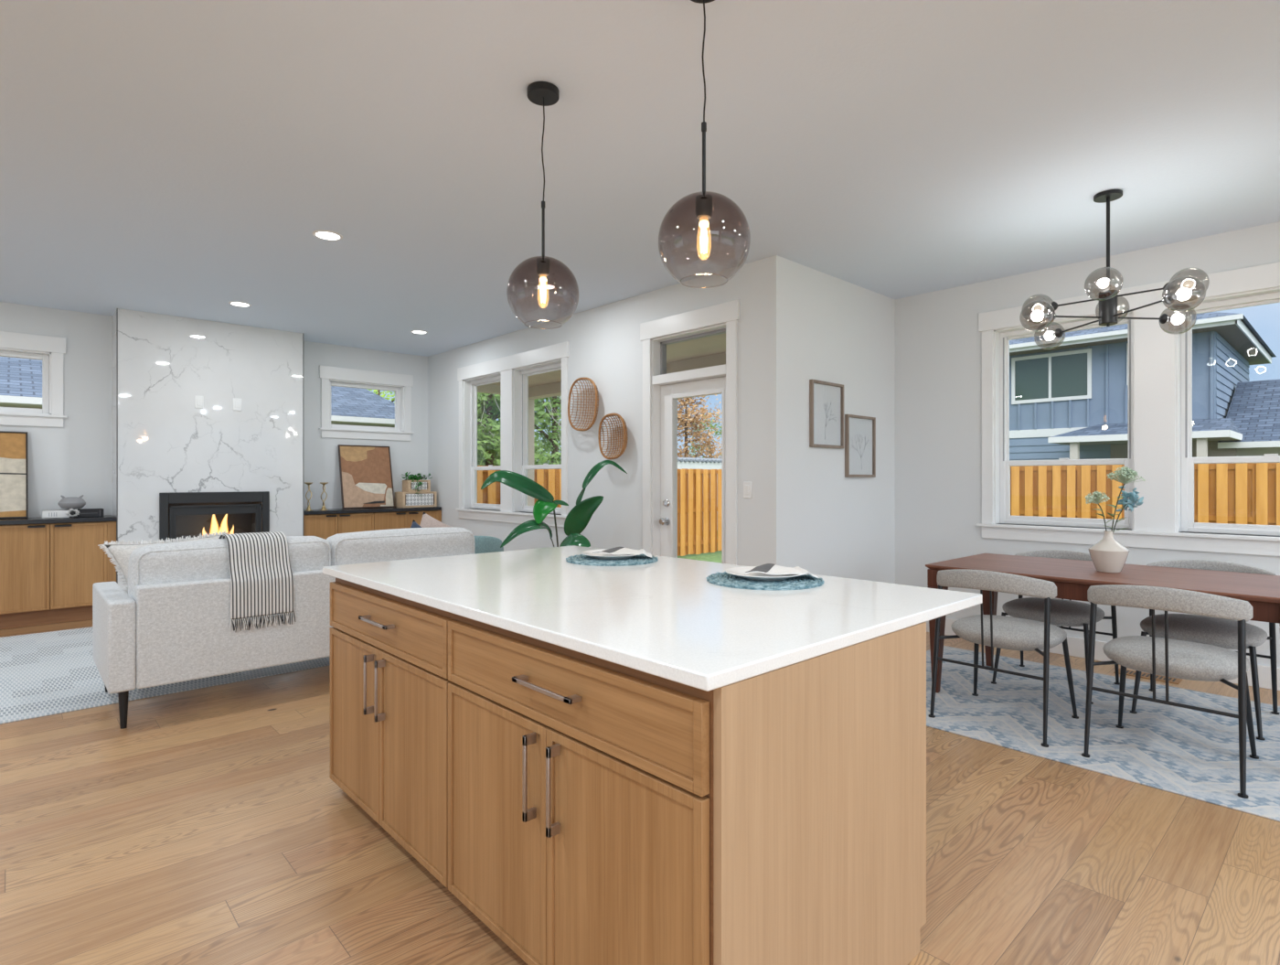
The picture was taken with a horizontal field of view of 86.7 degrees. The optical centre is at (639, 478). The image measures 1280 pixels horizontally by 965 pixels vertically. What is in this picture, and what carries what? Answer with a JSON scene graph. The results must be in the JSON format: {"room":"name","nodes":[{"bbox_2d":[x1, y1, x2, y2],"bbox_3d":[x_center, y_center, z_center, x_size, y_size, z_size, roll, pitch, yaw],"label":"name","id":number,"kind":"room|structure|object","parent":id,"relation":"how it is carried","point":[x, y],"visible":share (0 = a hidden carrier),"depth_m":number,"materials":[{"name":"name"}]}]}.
{"room":"open-plan kitchen","nodes":[
{"label":"open-plan kitchen","id":0,"kind":"room"},
{"bbox_2d":[112,308,303,592],"bbox_3d":[-4.224,-0.134,6.711,1.556,2.767,0.404,0,0,-43],"label":"wall","id":1,"kind":"structure","parent":0,"point":[162,442],"depth_m":6.47,"materials":[{"name":"stone"}]},
{"bbox_2d":[194,394,203,408],"bbox_3d":[-4.197,-0.728,6.457,0.071,0.120,0.010,0,0,-43],"label":"outlet plate","id":2,"kind":"object","parent":1,"relation":"attached to","point":[198,400],"visible":1,"depth_m":6.46,"materials":[{"name":"white plastic"}]},
{"bbox_2d":[159,490,269,542],"bbox_3d":[-4.217,0.490,6.691,0.915,0.720,0.403,0,0,-43],"label":"fireplace insert","id":3,"kind":"object","parent":1,"relation":"in","point":[184,514],"visible":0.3,"depth_m":6.68,"materials":[{"name":"grey metal"}]},
{"bbox_2d":[233,397,241,410],"bbox_3d":[-3.964,-0.728,6.673,0.075,0.120,0.010,0,0,-43],"label":"outlet plate","id":4,"kind":"object","parent":1,"relation":"attached to","point":[237,402],"visible":1,"depth_m":6.67,"materials":[{"name":"white plastic"}]},
{"bbox_2d":[234,401,239,407],"bbox_3d":[-3.962,-0.728,6.671,0.039,0.065,0.004,0,0,-43],"label":"receptacle","id":5,"kind":"object","parent":4,"relation":"attached to","point":[237,403],"depth_m":6.67,"materials":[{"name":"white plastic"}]},
{"bbox_2d":[0,301,427,517],"bbox_3d":[-5.500,-0.134,5.907,7.955,2.767,0.150,0,0,-43],"label":"wall","id":6,"kind":"structure","parent":0,"point":[75,458],"depth_m":6.27,"materials":[{"name":"white paint"}]},
{"bbox_2d":[0,347,51,414],"bbox_3d":[-5.615,-0.844,5.795,0.876,0.557,0.138,0,0,-43],"label":"window","id":7,"kind":"structure","parent":6,"relation":"in","point":[45,357],"depth_m":6.04,"materials":[{"name":"white paint"}]},
{"bbox_2d":[0,330,66,426],"bbox_3d":[-5.580,-0.861,5.758,1.090,0.802,0.120,0,0,-43],"label":"trim","id":8,"kind":"structure","parent":6,"relation":"attached to","point":[57,346],"depth_m":6.00,"materials":[{"name":"white paint"}]},
{"bbox_2d":[318,364,414,440],"bbox_3d":[-3.203,-0.861,7.959,1.091,0.802,0.120,0,0,-43],"label":"trim","id":9,"kind":"structure","parent":6,"relation":"attached to","point":[325,372],"depth_m":7.88,"materials":[{"name":"white paint"}]},
{"bbox_2d":[329,378,404,431],"bbox_3d":[-3.238,-0.844,7.996,0.877,0.557,0.138,0,0,-43],"label":"window","id":10,"kind":"structure","parent":6,"relation":"in","point":[399,390],"depth_m":8.10,"materials":[{"name":"white paint"}]},
{"bbox_2d":[427,255,789,566],"bbox_3d":[-0.803,-0.134,6.578,0.150,2.767,5.247,0,0,-43],"label":"wall","id":11,"kind":"structure","parent":0,"point":[606,346],"depth_m":5.70,"materials":[{"name":"white paint"}]},
{"bbox_2d":[463,372,500,510],"bbox_3d":[-1.690,-0.393,7.534,0.143,1.475,0.832,0,0,-43],"label":"window","id":12,"kind":"structure","parent":11,"relation":"in","point":[470,385],"depth_m":7.81,"materials":[{"name":"white paint"}]},
{"bbox_2d":[455,341,569,527],"bbox_3d":[-1.361,-0.408,7.103,0.135,1.730,2.135,0,0,-43],"label":"trim","id":13,"kind":"structure","parent":11,"relation":"attached to","point":[506,365],"depth_m":7.04,"materials":[{"name":"white paint"}]},
{"bbox_2d":[513,358,561,513],"bbox_3d":[-0.965,-0.393,6.751,0.143,1.475,0.856,0,0,-43],"label":"window","id":14,"kind":"structure","parent":11,"relation":"in","point":[521,375],"depth_m":7.04,"materials":[{"name":"white paint"}]},
{"bbox_2d":[567,377,598,431],"bbox_3d":[-0.481,-0.657,6.037,0.103,0.479,0.415,0,0,-43],"label":"woven basket","id":15,"kind":"object","parent":11,"relation":"attached to","point":[596,405],"visible":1,"depth_m":6.08,"materials":[{"name":"wicker"}]},
{"bbox_2d":[477,332,725,399],"bbox_3d":[-0.353,-1.325,7.523,1.795,0.290,5.721,0,0,-43],"label":"roof","id":16,"kind":"structure","parent":11,"relation":"attached to","point":[708,351],"depth_m":7.49,"materials":[{"name":"beige"}]},
{"bbox_2d":[597,412,627,458],"bbox_3d":[-0.206,-0.356,5.740,0.103,0.391,0.348,0,0,-43],"label":"woven basket","id":17,"kind":"object","parent":11,"relation":"attached to","point":[624,446],"visible":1,"depth_m":5.77,"materials":[{"name":"wicker"}]},
{"bbox_2d":[651,322,725,555],"bbox_3d":[0.419,0.060,5.255,0.150,2.380,0.797,0,0,-43],"label":"door frame","id":18,"kind":"structure","parent":11,"relation":"in","point":[659,376],"depth_m":5.50,"materials":[{"name":"white paint"}]},
{"bbox_2d":[659,376,725,563],"bbox_3d":[0.418,0.241,5.255,0.124,1.997,0.765,0,0,-43],"label":"door","id":19,"kind":"structure","parent":18,"relation":"attached to","point":[669,394],"depth_m":5.44,"materials":[{"name":"white paint"}]},
{"bbox_2d":[640,298,739,565],"bbox_3d":[0.356,-0.011,5.197,0.025,2.522,1.021,0,0,-43],"label":"trim","id":20,"kind":"structure","parent":11,"relation":"attached to","point":[728,313],"depth_m":5.01,"materials":[{"name":"white paint"}]},
{"bbox_2d":[743,481,751,498],"bbox_3d":[0.755,0.081,4.776,0.011,0.117,0.072,0,0,-43],"label":"light switch","id":21,"kind":"object","parent":11,"relation":"attached to","point":[747,485],"visible":1,"depth_m":4.77,"materials":[{"name":"white plastic"}]},
{"bbox_2d":[0,0,1279,356],"bbox_3d":[-0.740,-1.667,2.004,9.638,0.300,12.346,0,0,-43],"label":"ceiling","id":22,"kind":"structure","parent":0,"point":[184,158],"depth_m":3.05,"materials":[{"name":"white paint"}]},
{"bbox_2d":[228,300,251,306],"bbox_3d":[-3.475,-1.514,5.893,0.176,0.006,0.176,0,0,-43],"label":"recessed light","id":23,"kind":"object","parent":22,"relation":"in","point":[233,303],"visible":1,"depth_m":5.89,"materials":[{"name":"white plastic"}]},
{"bbox_2d":[312,229,342,240],"bbox_3d":[-1.946,-1.514,4.229,0.176,0.006,0.176,0,0,-43],"label":"recessed light","id":24,"kind":"object","parent":22,"relation":"in","point":[328,235],"visible":1,"depth_m":4.22,"materials":[{"name":"white plastic"}]},
{"bbox_2d":[410,330,427,333],"bbox_3d":[-2.284,-1.514,7.016,0.176,0.006,0.176,0,0,-43],"label":"recessed light","id":25,"kind":"object","parent":22,"relation":"in","point":[411,331],"visible":1,"depth_m":6.99,"materials":[{"name":"white plastic"}]},
{"bbox_2d":[506,81,578,329],"bbox_3d":[-0.378,-1.058,2.648,0.280,0.917,0.280,0,0,-43],"label":"pendant light","id":26,"kind":"object","parent":22,"relation":"hanging from","point":[542,275],"visible":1,"depth_m":2.64,"materials":[{"name":"grey glass"}]},
{"bbox_2d":[658,0,750,287],"bbox_3d":[0.195,-1.058,2.064,0.280,0.917,0.280,0,0,30],"label":"pendant light","id":27,"kind":"object","parent":22,"relation":"hanging from","point":[703,218],"visible":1,"depth_m":2.07,"materials":[{"name":"grey glass"}]},
{"bbox_2d":[695,213,712,220],"bbox_3d":[0.195,-0.827,2.064,0.052,0.066,0.052,0,0,30],"label":"socket","id":28,"kind":"object","parent":27,"relation":"attached to","point":[703,217],"depth_m":2.06,"materials":[{"name":"black metal"}]},
{"bbox_2d":[1019,189,1209,349],"bbox_3d":[2.496,-1.149,3.616,0.790,0.735,0.879,0,0,-43],"label":"chandelier","id":29,"kind":"object","parent":22,"relation":"hanging from","point":[1108,299],"visible":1,"depth_m":3.59,"materials":[{"name":"black metal"}]},
{"bbox_2d":[0,618,1279,964],"bbox_3d":[-0.740,1.425,2.004,9.638,0.350,12.346,0,0,-43],"label":"floor","id":30,"kind":"structure","parent":0,"point":[213,826],"depth_m":2.22,"materials":[{"name":"brown wood"}]},
{"bbox_2d":[0,521,116,629],"bbox_3d":[-5.101,0.816,5.903,0.828,0.868,0.394,0,0,-43],"label":"base cabinet","id":31,"kind":"object","parent":30,"relation":"on","point":[48,571],"visible":0.86,"depth_m":5.76,"materials":[{"name":"brown wood"}]},
{"bbox_2d":[0,514,117,524],"bbox_3d":[-5.397,0.360,5.625,1.644,0.036,0.403,0,0,-43],"label":"countertop","id":32,"kind":"structure","parent":31,"relation":"on","point":[106,517],"depth_m":5.77,"materials":[{"name":"black stone"}]},
{"bbox_2d":[0,430,28,518],"bbox_3d":[-5.508,-0.032,5.654,0.600,0.745,0.181,0,0,-43],"label":"painting","id":33,"kind":"object","parent":32,"relation":"on","point":[14,482],"visible":1,"depth_m":5.79,"materials":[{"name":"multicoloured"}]},
{"bbox_2d":[42,509,70,518],"bbox_3d":[-5.088,0.307,5.918,0.195,0.070,0.161,0,0,-43],"label":"book","id":34,"kind":"object","parent":32,"relation":"on","point":[46,513],"visible":0.91,"depth_m":5.85,"materials":[{"name":"white paper"}]},
{"bbox_2d":[65,508,79,517],"bbox_3d":[-4.943,0.299,5.906,0.104,0.085,0.044,0,0,-43],"label":"paper flower","id":35,"kind":"object","parent":32,"relation":"on","point":[71,512],"visible":1,"depth_m":5.89,"materials":[{"name":"paper"}]},
{"bbox_2d":[75,508,103,517],"bbox_3d":[-4.935,0.307,6.060,0.210,0.070,0.161,0,0,-43],"label":"book","id":36,"kind":"object","parent":32,"relation":"on","point":[83,512],"visible":0.88,"depth_m":6.02,"materials":[{"name":"black paper"}]},
{"bbox_2d":[57,494,85,509],"bbox_3d":[-5.008,0.209,5.980,0.192,0.127,0.192,0,0,-43],"label":"pot","id":37,"kind":"object","parent":36,"relation":"on","point":[70,502],"visible":0.98,"depth_m":5.93,"materials":[{"name":"grey ceramic"}]},
{"bbox_2d":[0,626,330,724],"bbox_3d":[-3.484,1.246,4.976,4.250,0.008,2.553,0,0,-43],"label":"rug","id":38,"kind":"object","parent":30,"relation":"on","point":[52,672],"visible":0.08,"depth_m":4.23,"materials":[{"name":"white fabric"}]},
{"bbox_2d":[473,535,503,553],"bbox_3d":[-1.553,0.859,5.937,0.712,0.766,0.691,0,0,-8],"label":"swivel armchair","id":39,"kind":"object","parent":38,"relation":"on","point":[483,544],"visible":0.12,"depth_m":5.72,"materials":[{"name":"teal fabric"}]},
{"bbox_2d":[92,527,474,728],"bbox_3d":[-2.114,0.792,4.388,2.170,0.916,0.912,0,0,-43],"label":"sofa","id":40,"kind":"object","parent":30,"relation":"on","point":[172,623],"visible":0.68,"depth_m":3.64,"materials":[{"name":"fabric"}]},
{"bbox_2d":[97,530,228,593],"bbox_3d":[-2.654,0.534,3.813,0.615,0.456,0.162,0,0,-39],"label":"throw pillow","id":41,"kind":"object","parent":40,"relation":"on","point":[120,554],"visible":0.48,"depth_m":3.69,"materials":[{"name":"fabric"}]},
{"bbox_2d":[128,535,331,598],"bbox_3d":[-2.292,0.558,3.864,1.004,0.439,0.251,0,0,-43],"label":"cushion","id":42,"kind":"object","parent":40,"relation":"on","point":[192,560],"depth_m":3.64,"materials":[{"name":"fabric"}]},
{"bbox_2d":[218,531,295,630],"bbox_3d":[-2.206,0.573,3.887,0.331,0.517,0.370,0,0,-43],"label":"striped throw","id":43,"kind":"object","parent":40,"relation":"on","point":[261,579],"visible":0.98,"depth_m":3.79,"materials":[{"name":"fabric"}]},
{"bbox_2d":[326,527,473,565],"bbox_3d":[-1.577,0.556,4.526,1.000,0.444,0.251,0,0,-43],"label":"cushion","id":44,"kind":"object","parent":40,"relation":"on","point":[394,544],"depth_m":4.39,"materials":[{"name":"fabric"}]},
{"bbox_2d":[410,519,421,527],"bbox_3d":[-1.558,0.538,4.854,0.148,0.492,0.503,0,0,37],"label":"throw pillow","id":45,"kind":"object","parent":40,"relation":"on","point":[414,524],"visible":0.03,"depth_m":4.84,"materials":[{"name":"blue fabric"}]},
{"bbox_2d":[419,512,453,527],"bbox_3d":[-1.516,0.522,5.111,0.562,0.545,0.165,0,0,-33],"label":"throw pillow","id":46,"kind":"object","parent":40,"relation":"on","point":[427,521],"visible":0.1,"depth_m":5.10,"materials":[{"name":"fabric"}]},
{"bbox_2d":[303,512,373,539],"bbox_3d":[-3.382,0.816,7.495,0.743,0.868,0.394,0,0,-43],"label":"base cabinet","id":47,"kind":"object","parent":30,"relation":"on","point":[324,526],"visible":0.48,"depth_m":7.33,"materials":[{"name":"brown wood"}]},
{"bbox_2d":[330,577,454,886],"bbox_3d":[-0.589,0.817,2.633,0.922,0.866,0.999,0,0,-43],"label":"base cabinet","id":48,"kind":"object","parent":30,"relation":"on","point":[389,653],"visible":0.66,"depth_m":2.27,"materials":[{"name":"brown wood"}]},
{"bbox_2d":[373,510,441,530],"bbox_3d":[-2.809,0.816,8.026,0.811,0.868,0.394,0,0,-43],"label":"base cabinet","id":49,"kind":"object","parent":30,"relation":"on","point":[392,519],"visible":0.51,"depth_m":7.82,"materials":[{"name":"brown wood"}]},
{"bbox_2d":[303,506,441,514],"bbox_3d":[-3.087,0.360,7.764,1.545,0.036,0.403,0,0,-43],"label":"countertop","id":50,"kind":"structure","parent":49,"relation":"on","point":[373,509],"depth_m":7.61,"materials":[{"name":"black stone"}]},
{"bbox_2d":[304,481,312,510],"bbox_3d":[-3.557,0.192,7.282,0.084,0.300,0.084,0,0,-43],"label":"candle holder","id":51,"kind":"object","parent":50,"relation":"on","point":[306,483],"visible":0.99,"depth_m":7.27,"materials":[{"name":"gold metal"}]},
{"bbox_2d":[320,481,328,510],"bbox_3d":[-3.444,0.192,7.387,0.084,0.300,0.084,0,0,24],"label":"candle holder","id":52,"kind":"object","parent":50,"relation":"on","point":[322,483],"visible":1,"depth_m":7.37,"materials":[{"name":"gold metal"}]},
{"bbox_2d":[337,444,394,508],"bbox_3d":[-3.156,-0.022,7.832,0.588,0.725,0.180,0,0,-43],"label":"painting","id":53,"kind":"object","parent":50,"relation":"on","point":[366,473],"visible":1,"depth_m":7.82,"materials":[{"name":"brown paint"}]},
{"bbox_2d":[394,490,437,507],"bbox_3d":[-2.684,0.249,8.116,0.420,0.186,0.242,0,0,-43],"label":"box","id":54,"kind":"object","parent":50,"relation":"on","point":[401,498],"visible":0.99,"depth_m":8.02,"materials":[{"name":"brown wood"}]},
{"bbox_2d":[402,480,430,491],"bbox_3d":[-2.679,0.086,8.121,0.275,0.138,0.182,0,0,-43],"label":"box","id":55,"kind":"object","parent":54,"relation":"on","point":[408,485],"visible":1,"depth_m":8.04,"materials":[{"name":"brown wood"}]},
{"bbox_2d":[401,471,432,495],"bbox_3d":[-2.672,0.061,8.081,0.418,0.288,0.245,0,0,-43],"label":"trailing plant","id":56,"kind":"object","parent":55,"relation":"on","point":[419,476],"visible":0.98,"depth_m":8.05,"materials":[{"name":"green plant"}]},
{"bbox_2d":[480,459,627,547],"bbox_3d":[-0.663,0.551,5.214,1.085,1.397,0.573,0,0,8],"label":"potted plant","id":57,"kind":"object","parent":30,"relation":"on","point":[577,519],"visible":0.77,"depth_m":5.19,"materials":[{"name":"green plant"}]},
{"bbox_2d":[448,613,926,964],"bbox_3d":[0.097,0.817,1.892,0.922,0.866,1.020,0,0,-43],"label":"base cabinet","id":58,"kind":"object","parent":30,"relation":"on","point":[601,811],"visible":0.82,"depth_m":1.50,"materials":[{"name":"brown wood"}]},
{"bbox_2d":[322,544,982,691],"bbox_3d":[-0.114,0.368,2.401,1.264,0.030,2.058,0,0,-43],"label":"countertop","id":59,"kind":"structure","parent":58,"relation":"on","point":[663,618],"depth_m":1.85,"materials":[{"name":"white stone"}]},
{"bbox_2d":[565,553,658,565],"bbox_3d":[-0.121,0.347,2.935,0.397,0.014,0.398,0,0,-34],"label":"woven placemat","id":60,"kind":"object","parent":59,"relation":"on","point":[581,559],"visible":0.7,"depth_m":2.83,"materials":[{"name":"teal wicker"}]},
{"bbox_2d":[581,548,637,559],"bbox_3d":[-0.121,0.331,2.934,0.268,0.022,0.268,0,0,-43],"label":"dinner plate","id":61,"kind":"object","parent":60,"relation":"on","point":[604,556],"visible":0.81,"depth_m":2.88,"materials":[{"name":"white ceramic"}]},
{"bbox_2d":[591,546,651,557],"bbox_3d":[-0.076,0.320,2.934,0.256,0.035,0.157,0,0,0],"label":"cloth napkin","id":62,"kind":"object","parent":61,"relation":"on","point":[617,550],"visible":1,"depth_m":2.91,"materials":[{"name":"white fabric"}]},
{"bbox_2d":[706,571,824,589],"bbox_3d":[0.429,0.347,2.341,0.398,0.014,0.397,0,0,28],"label":"woven placemat","id":63,"kind":"object","parent":59,"relation":"on","point":[722,579],"visible":0.61,"depth_m":2.24,"materials":[{"name":"teal wicker"}]},
{"bbox_2d":[725,565,801,580],"bbox_3d":[0.429,0.331,2.340,0.268,0.022,0.268,0,0,-43],"label":"dinner plate","id":64,"kind":"object","parent":63,"relation":"on","point":[736,570],"visible":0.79,"depth_m":2.34,"materials":[{"name":"white ceramic"}]},
{"bbox_2d":[743,563,819,577],"bbox_3d":[0.474,0.320,2.340,0.256,0.035,0.157,0,0,0],"label":"cloth napkin","id":65,"kind":"object","parent":64,"relation":"on","point":[773,569],"visible":1,"depth_m":2.31,"materials":[{"name":"white fabric"}]},
{"bbox_2d":[926,645,1279,821],"bbox_3d":[2.567,1.246,3.461,1.700,0.008,2.790,0,0,-43],"label":"dining rug","id":66,"kind":"object","parent":30,"relation":"on","point":[1189,752],"visible":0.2,"depth_m":3.40,"materials":[{"name":"grey fabric"}]},
{"bbox_2d":[928,568,1078,746],"bbox_3d":[1.898,0.848,3.526,0.565,0.788,0.566,0,0,-43],"label":"dining chair","id":67,"kind":"object","parent":66,"relation":"on","point":[991,630],"visible":0.99,"depth_m":3.37,"materials":[{"name":"fabric"}]},
{"bbox_2d":[991,549,1119,703],"bbox_3d":[2.514,0.848,4.116,0.565,0.788,0.566,0,0,-43],"label":"dining chair","id":68,"kind":"object","parent":66,"relation":"on","point":[1064,613],"visible":0.58,"depth_m":4.05,"materials":[{"name":"fabric"}]},
{"bbox_2d":[925,553,1279,692],"bbox_3d":[2.533,0.870,3.667,0.900,0.740,1.600,0,0,-43],"label":"dining table","id":69,"kind":"object","parent":66,"relation":"on","point":[1072,579],"visible":0.66,"depth_m":3.49,"materials":[{"name":"brown wood"}]},
{"bbox_2d":[1088,530,1129,572],"bbox_3d":[2.518,0.391,3.642,0.183,0.219,0.178,0,0,-43],"label":"ceramic vase","id":70,"kind":"object","parent":69,"relation":"on","point":[1107,555],"visible":1,"depth_m":3.59,"materials":[{"name":"beige ceramic"}]},
{"bbox_2d":[1085,490,1114,531],"bbox_3d":[2.465,0.272,3.642,0.137,0.416,0.126,0,0,-43],"label":"stem","id":71,"kind":"object","parent":70,"relation":"in","point":[1096,496],"visible":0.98,"depth_m":3.64,"materials":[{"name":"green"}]},
{"bbox_2d":[1106,466,1145,531],"bbox_3d":[2.603,0.206,3.642,0.170,0.548,0.180,0,0,-43],"label":"stem","id":72,"kind":"object","parent":70,"relation":"in","point":[1126,474],"visible":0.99,"depth_m":3.64,"materials":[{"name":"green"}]},
{"bbox_2d":[1112,485,1143,531],"bbox_3d":[2.605,0.260,3.653,0.175,0.441,0.103,0,0,7],"label":"stem","id":73,"kind":"object","parent":70,"relation":"in","point":[1133,499],"visible":0.98,"depth_m":3.64,"materials":[{"name":"blue plant"}]},
{"bbox_2d":[1081,584,1258,798],"bbox_3d":[2.371,0.848,3.023,0.565,0.788,0.566,0,0,-43],"label":"dining chair","id":74,"kind":"object","parent":66,"relation":"on","point":[1167,656],"visible":1,"depth_m":2.87,"materials":[{"name":"fabric"}]},
{"bbox_2d":[1130,559,1279,740],"bbox_3d":[2.984,0.848,3.597,0.565,0.788,0.566,0,0,-43],"label":"dining chair","id":75,"kind":"object","parent":66,"relation":"on","point":[1210,630],"visible":0.67,"depth_m":3.53,"materials":[{"name":"fabric"}]},
{"bbox_2d":[1113,668,1182,683],"bbox_3d":[3.207,1.247,4.285,0.130,0.007,0.330,0,0,-43],"label":"floor vent","id":76,"kind":"object","parent":30,"relation":"in","point":[1144,675],"visible":0.74,"depth_m":4.25,"materials":[{"name":"brown metal"}]},
{"bbox_2d":[789,259,895,583],"bbox_3d":[1.601,-0.134,5.331,1.683,2.767,0.150,0,0,-43],"label":"wall","id":77,"kind":"structure","parent":0,"point":[841,331],"depth_m":5.17,"materials":[{"name":"white paint"}]},
{"bbox_2d":[809,379,843,447],"bbox_3d":[1.383,-0.469,5.008,0.431,0.483,0.027,0,0,-43],"label":"framed print","id":78,"kind":"object","parent":77,"relation":"attached to","point":[826,399],"visible":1,"depth_m":5.01,"materials":[{"name":"white paper"}]},
{"bbox_2d":[844,414,875,477],"bbox_3d":[1.737,-0.252,5.335,0.429,0.482,0.027,0,0,-43],"label":"framed print","id":79,"kind":"object","parent":77,"relation":"attached to","point":[859,430],"visible":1,"depth_m":5.34,"materials":[{"name":"white paper"}]},
{"bbox_2d":[895,221,1279,667],"bbox_3d":[4.575,-0.134,3.248,0.150,2.767,6.949,0,0,-43],"label":"wall","id":80,"kind":"structure","parent":0,"point":[938,340],"depth_m":5.32,"materials":[{"name":"white paint"}]},
{"bbox_2d":[993,309,1133,530],"bbox_3d":[3.049,-0.393,4.893,0.143,1.475,0.882,0,0,-43],"label":"window","id":81,"kind":"structure","parent":80,"relation":"in","point":[1002,464],"depth_m":5.07,"materials":[{"name":"white paint"}]},
{"bbox_2d":[926,618,1279,690],"bbox_3d":[4.514,1.183,3.191,0.016,0.135,6.949,0,0,-43],"label":"baseboard","id":82,"kind":"structure","parent":80,"relation":"attached to","point":[1075,645],"depth_m":4.66,"materials":[{"name":"white paint"}]},
{"bbox_2d":[976,261,1279,555],"bbox_3d":[3.386,-0.408,4.454,0.135,1.730,2.207,0,0,-43],"label":"trim","id":83,"kind":"structure","parent":80,"relation":"attached to","point":[1154,347],"depth_m":4.44,"materials":[{"name":"white paint"}]},
{"bbox_2d":[1175,287,1279,535],"bbox_3d":[3.797,-0.393,4.085,0.143,1.475,0.882,0,0,-43],"label":"window","id":84,"kind":"structure","parent":80,"relation":"in","point":[1185,462],"depth_m":4.36,"materials":[{"name":"white paint"}]},
{"label":"outside","id":85,"kind":"structure","parent":0,"visible":0},
{"bbox_2d":[677,550,721,563],"bbox_3d":[0.814,1.735,21.198,150.000,0.190,150.000,0,0,-43],"label":"ground","id":86,"kind":"structure","parent":85,"point":[715,557],"depth_m":14.26,"materials":[{"name":"green plant"}]},
{"bbox_2d":[0,356,394,426],"bbox_3d":[-15.882,-0.655,11.521,20.350,4.570,12.128,0,0,-43],"label":"neighboring house","id":87,"kind":"structure","parent":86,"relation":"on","point":[20,378],"depth_m":12.77,"materials":[{"name":"blue"}]},
{"bbox_2d":[366,388,394,403],"bbox_3d":[-10.059,-3.716,26.250,7.072,10.699,6.842,0,0,2],"label":"tree","id":88,"kind":"object","parent":86,"relation":"on","point":[377,391],"visible":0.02,"depth_m":26.32,"materials":[{"name":"green plant"}]},
{"bbox_2d":[477,392,561,465],"bbox_3d":[-2.949,-1.410,13.243,2.952,6.089,3.104,0,0,-34],"label":"leafy tree","id":89,"kind":"object","parent":86,"relation":"on","point":[491,449],"visible":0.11,"depth_m":12.87,"materials":[{"name":"green plant"}]},
{"bbox_2d":[477,396,561,465],"bbox_3d":[-3.679,-1.929,19.470,5.273,7.127,5.389,0,0,35],"label":"leafy tree","id":90,"kind":"object","parent":86,"relation":"on","point":[536,438],"visible":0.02,"depth_m":18.58,"materials":[{"name":"green plant"}]},
{"bbox_2d":[485,394,561,464],"bbox_3d":[-1.950,-1.497,15.940,3.787,6.262,3.678,0,0,-4],"label":"leafy tree","id":91,"kind":"object","parent":86,"relation":"on","point":[555,402],"visible":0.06,"depth_m":15.51,"materials":[{"name":"green plant"}]},
{"bbox_2d":[478,394,678,442],"bbox_3d":[-0.950,-0.185,13.264,3.314,3.648,3.748,0,0,20],"label":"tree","id":92,"kind":"object","parent":86,"relation":"on","point":[493,394],"visible":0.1,"depth_m":14.12,"materials":[{"name":"green plant"}]},
{"bbox_2d":[477,465,721,555],"bbox_3d":[-3.227,0.710,10.328,19.300,1.841,0.060,0,0,-43],"label":"fence","id":93,"kind":"object","parent":86,"relation":"on","point":[698,490],"visible":0.12,"depth_m":14.28,"materials":[{"name":"brown wood"}]},
{"bbox_2d":[677,394,721,458],"bbox_3d":[1.766,-1.488,26.615,3.894,6.243,3.495,0,0,23],"label":"autumn tree","id":94,"kind":"object","parent":86,"relation":"on","point":[685,422],"visible":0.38,"depth_m":26.02,"materials":[{"name":"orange plant"}]},
{"bbox_2d":[677,457,721,469],"bbox_3d":[2.446,0.439,23.002,9.152,2.382,2.576,0,0,-43],"label":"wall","id":95,"kind":"structure","parent":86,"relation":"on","point":[689,463],"depth_m":20.81,"materials":[{"name":"grey"}]},
{"bbox_2d":[683,411,721,458],"bbox_3d":[3.201,-0.625,29.652,3.608,4.521,2.781,0,0,-43],"label":"autumn tree","id":96,"kind":"object","parent":86,"relation":"on","point":[713,427],"visible":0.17,"depth_m":29.52,"materials":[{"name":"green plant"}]},
{"bbox_2d":[1009,311,1279,459],"bbox_3d":[14.573,-1.753,17.584,8.920,6.766,18.000,0,0,-43],"label":"house","id":97,"kind":"structure","parent":86,"relation":"on","point":[1069,400],"depth_m":16.98,"materials":[{"name":"blue wood"}]},
{"bbox_2d":[1010,462,1279,525],"bbox_3d":[9.342,0.687,11.105,0.060,1.886,15.600,0,0,-43],"label":"fence","id":98,"kind":"object","parent":86,"relation":"on","point":[1246,493],"visible":0.09,"depth_m":12.00,"materials":[{"name":"brown wood"}]},
{"bbox_3d":[-0.108,1.500,7.736,2.445,0.260,5.701,0,0,-43],"label":"floor","id":99,"kind":"structure","parent":86,"relation":"on","visible":0},
{"bbox_2d":[527,398,533,505],"bbox_3d":[-1.665,0.095,10.070,0.140,2.550,0.140,0,0,-43],"label":"patio column","id":100,"kind":"structure","parent":99,"relation":"on","point":[530,472],"depth_m":10.02,"materials":[{"name":"beige"}]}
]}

